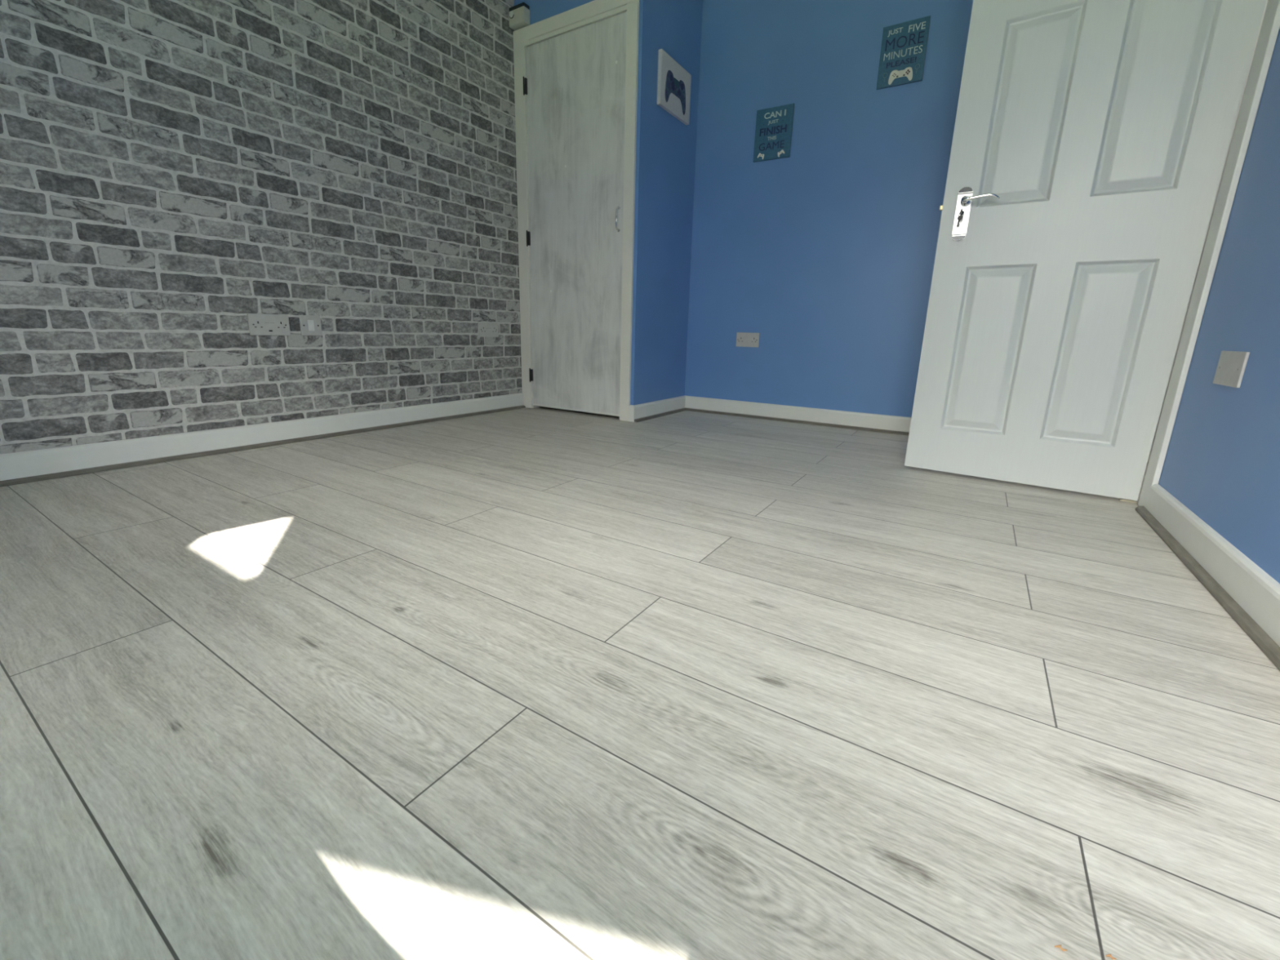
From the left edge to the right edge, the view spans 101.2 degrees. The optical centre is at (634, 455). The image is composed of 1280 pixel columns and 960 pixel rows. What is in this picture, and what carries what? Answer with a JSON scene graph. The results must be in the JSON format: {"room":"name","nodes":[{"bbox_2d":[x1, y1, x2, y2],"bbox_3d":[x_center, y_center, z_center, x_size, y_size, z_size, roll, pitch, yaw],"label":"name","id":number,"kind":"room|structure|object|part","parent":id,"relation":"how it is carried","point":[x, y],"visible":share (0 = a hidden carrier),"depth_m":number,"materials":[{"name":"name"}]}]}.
{"room":"empty bedroom","nodes":[
{"label":"empty bedroom","id":0,"kind":"room"},
{"bbox_2d":[0,0,522,453],"bbox_3d":[-1.489,-1.281,2.177,0.120,2.450,4.163,10,16,32],"label":"wall","id":1,"kind":"structure","parent":0,"point":[173,172],"depth_m":2.07,"materials":[{"name":"brick"}]},
{"bbox_2d":[0,392,523,480],"bbox_3d":[-1.634,-0.068,2.151,0.016,0.095,3.283,10,16,32],"label":"baseboard","id":2,"kind":"structure","parent":1,"relation":"attached to","point":[14,465],"depth_m":2.09,"materials":[{"name":"white paint"}]},
{"bbox_2d":[246,313,290,335],"bbox_3d":[-1.526,-0.546,2.199,0.009,0.087,0.152,10,16,32],"label":"double socket","id":3,"kind":"object","parent":1,"relation":"attached to","point":[260,324],"visible":1,"depth_m":2.19,"materials":[{"name":"white plastic"}]},
{"bbox_2d":[298,315,322,335],"bbox_3d":[-1.436,-0.576,2.333,0.010,0.087,0.087,10,16,32],"label":"wall plate","id":4,"kind":"object","parent":1,"relation":"attached to","point":[310,325],"visible":1,"depth_m":2.33,"materials":[{"name":"white plastic"}]},
{"bbox_2d":[477,321,498,337],"bbox_3d":[-0.881,-0.759,3.175,0.009,0.087,0.155,10,16,32],"label":"double socket","id":5,"kind":"object","parent":1,"relation":"attached to","point":[485,329],"visible":1,"depth_m":3.17,"materials":[{"name":"white plastic"}]},
{"bbox_2d":[514,0,594,25],"bbox_3d":[-0.355,-1.465,3.070,0.798,2.450,0.080,10,16,32],"label":"wall","id":6,"kind":"structure","parent":0,"point":[540,10],"depth_m":2.89,"materials":[{"name":"blue paint"}]},
{"bbox_2d":[508,1,529,31],"bbox_3d":[-0.651,-2.470,2.959,0.118,0.094,0.058,10,16,32],"label":"sensor","id":7,"kind":"object","parent":6,"relation":"attached to","point":[519,14],"visible":1,"depth_m":2.94,"materials":[{"name":"beige plastic"}]},
{"bbox_2d":[522,11,626,416],"bbox_3d":[-0.354,-1.280,3.061,0.709,2.055,0.069,10,16,32],"label":"door","id":8,"kind":"structure","parent":6,"relation":"in","point":[574,86],"depth_m":3.02,"materials":[{"name":"paint"}]},
{"bbox_3d":[-0.092,-1.289,2.864,0.016,0.132,0.032,10,16,32],"label":"pull handle","id":9,"kind":"part","parent":8,"relation":"part of","materials":[{"name":"silver metal"}]},
{"bbox_2d":[513,0,639,421],"bbox_3d":[-0.342,-1.322,3.077,0.851,2.167,0.087,10,16,32],"label":"door frame","id":10,"kind":"structure","parent":6,"relation":"attached to","point":[596,11],"depth_m":2.94,"materials":[{"name":"beige paint"}]},
{"bbox_2d":[0,406,1279,959],"bbox_3d":[0.328,0.228,1.323,4.265,0.001,3.943,10,16,32],"label":"floor","id":11,"kind":"structure","parent":0,"point":[537,683],"depth_m":0.74,"materials":[{"name":"grey laminate"}]},
{"bbox_2d":[0,404,525,486],"bbox_3d":[-1.621,-0.027,2.151,0.018,0.015,3.283,10,16,32],"label":"beading","id":12,"kind":"structure","parent":11,"relation":"on","point":[95,469],"depth_m":2.09,"materials":[{"name":"grey wood"}]},
{"bbox_2d":[634,408,685,422],"bbox_3d":[0.173,-0.256,3.303,0.018,0.015,0.618,10,16,32],"label":"beading","id":13,"kind":"structure","parent":11,"relation":"on","point":[649,417],"depth_m":3.26,"materials":[{"name":"grey wood"}]},
{"bbox_2d":[684,407,909,435],"bbox_3d":[1.242,-0.158,3.006,2.152,0.015,0.018,10,16,32],"label":"beading","id":14,"kind":"structure","parent":11,"relation":"on","point":[686,409],"depth_m":3.15,"materials":[{"name":"grey wood"}]},
{"bbox_2d":[1053,944,1066,951],"bbox_3d":[0.374,0.432,0.462,0.009,0.003,0.005,-1,14,-11],"label":"crumb","id":15,"kind":"object","parent":11,"relation":"on","point":[1055,946],"visible":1,"depth_m":0.46,"materials":[{"name":"beige food"}]},
{"bbox_2d":[1105,954,1115,959],"bbox_3d":[0.413,0.434,0.456,0.007,0.003,0.004,-1,14,-11],"label":"crumb","id":16,"kind":"object","parent":11,"relation":"on","point":[1107,955],"visible":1,"depth_m":0.46,"materials":[{"name":"beige food"}]},
{"bbox_2d":[1117,497,1137,502],"bbox_3d":[1.855,0.086,2.063,0.045,0.007,0.729,10,16,32],"label":"threshold strip","id":17,"kind":"object","parent":11,"relation":"on","point":[1119,499],"visible":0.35,"depth_m":1.77,"materials":[{"name":"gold metal"}]},
{"bbox_2d":[1135,506,1279,670],"bbox_3d":[0.805,0.437,0.459,0.018,0.015,2.968,10,16,32],"label":"beading","id":18,"kind":"structure","parent":11,"relation":"on","point":[1264,642],"depth_m":1.10,"materials":[{"name":"grey wood"}]},
{"bbox_2d":[630,0,702,404],"bbox_3d":[0.161,-1.453,3.074,0.080,2.450,0.640,10,16,32],"label":"wall","id":19,"kind":"structure","parent":0,"point":[666,147],"depth_m":3.02,"materials":[{"name":"blue paint"}]},
{"bbox_2d":[628,395,685,422],"bbox_3d":[0.155,-0.300,3.313,0.036,0.095,0.640,10,16,32],"label":"baseboard","id":20,"kind":"structure","parent":19,"relation":"attached to","point":[643,410],"depth_m":3.24,"materials":[{"name":"white paint"}]},
{"bbox_2d":[657,48,691,124],"bbox_3d":[0.223,-2.029,2.914,0.024,0.255,0.338,10,16,32],"label":"picture","id":21,"kind":"object","parent":19,"relation":"attached to","point":[673,83],"visible":1,"depth_m":2.88,"materials":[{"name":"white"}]},
{"bbox_2d":[684,0,973,417],"bbox_3d":[0.990,-1.411,2.986,3.160,2.450,0.100,10,16,32],"label":"wall","id":22,"kind":"structure","parent":0,"point":[825,251],"depth_m":2.91,"materials":[{"name":"blue paint"}]},
{"bbox_2d":[735,332,759,347],"bbox_3d":[0.702,-0.717,3.264,0.147,0.087,0.009,10,16,32],"label":"double socket","id":23,"kind":"object","parent":22,"relation":"attached to","point":[743,339],"visible":1,"depth_m":3.26,"materials":[{"name":"white plastic"}]},
{"bbox_2d":[753,103,795,162],"bbox_3d":[0.783,-1.814,2.965,0.212,0.264,0.013,10,16,31],"label":"wall sign","id":24,"kind":"object","parent":22,"relation":"attached to","point":[774,126],"visible":1,"depth_m":2.96,"materials":[{"name":"teal paper"}]},
{"bbox_2d":[684,395,911,432],"bbox_3d":[1.245,-0.202,3.014,2.168,0.095,0.016,10,16,32],"label":"baseboard","id":25,"kind":"structure","parent":22,"relation":"attached to","point":[894,423],"depth_m":3.15,"materials":[{"name":"white paint"}]},
{"bbox_2d":[876,15,930,89],"bbox_3d":[1.315,-1.968,2.579,0.206,0.268,0.013,10,16,32],"label":"wall sign","id":26,"kind":"object","parent":22,"relation":"attached to","point":[904,45],"visible":1,"depth_m":2.57,"materials":[{"name":"teal paper"}]},
{"bbox_2d":[1158,27,1279,583],"bbox_3d":[1.138,-0.811,0.484,0.120,2.450,4.063,10,16,32],"label":"wall","id":27,"kind":"structure","parent":0,"point":[1222,460],"depth_m":1.27,"materials":[{"name":"blue paint"}]},
{"bbox_2d":[904,0,1266,501],"bbox_3d":[1.391,-0.860,1.700,0.711,1.968,0.105,11,16,35],"label":"door","id":28,"kind":"structure","parent":27,"relation":"in","point":[1091,139],"depth_m":1.72,"materials":[{"name":"white paint"}]},
{"bbox_3d":[1.162,-0.781,1.886,0.044,0.022,0.004,11,16,35],"label":"plate","id":29,"kind":"part","parent":28,"relation":"part of","materials":[{"name":"silver metal"}]},
{"bbox_2d":[956,208,964,226],"bbox_3d":[1.154,-0.838,1.860,0.017,0.060,0.029,11,16,35],"label":"key","id":30,"kind":"object","parent":28,"relation":"hanging from","point":[960,217],"visible":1,"depth_m":1.85,"materials":[{"name":"silver metal"}]},
{"bbox_3d":[1.167,-0.858,1.872,0.044,0.178,0.007,11,16,35],"label":"handle plate","id":31,"kind":"part","parent":28,"relation":"part of","materials":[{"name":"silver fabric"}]},
{"bbox_3d":[1.166,-0.932,1.850,0.044,0.022,0.004,11,16,35],"label":"plate","id":32,"kind":"part","parent":28,"relation":"part of","materials":[{"name":"silver metal"}]},
{"bbox_3d":[1.184,-0.882,1.798,0.111,0.019,0.025,11,16,35],"label":"lever","id":33,"kind":"part","parent":28,"relation":"part of","materials":[{"name":"silver metal"}]},
{"bbox_2d":[1137,0,1279,507],"bbox_3d":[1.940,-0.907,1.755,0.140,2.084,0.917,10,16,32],"label":"door frame","id":34,"kind":"structure","parent":27,"relation":"attached to","point":[1270,26],"depth_m":1.49,"materials":[{"name":"white paint"}]},
{"bbox_2d":[1145,484,1279,646],"bbox_3d":[0.815,0.402,0.433,0.016,0.095,2.948,10,16,32],"label":"baseboard","id":35,"kind":"structure","parent":27,"relation":"attached to","point":[1257,593],"depth_m":1.14,"materials":[{"name":"white paint"}]},
{"bbox_2d":[1213,351,1249,387],"bbox_3d":[1.460,-0.213,1.289,0.007,0.083,0.156,10,16,32],"label":"wall plate","id":36,"kind":"object","parent":27,"relation":"attached to","point":[1231,366],"visible":1,"depth_m":1.28,"materials":[{"name":"plastic"}]}
]}

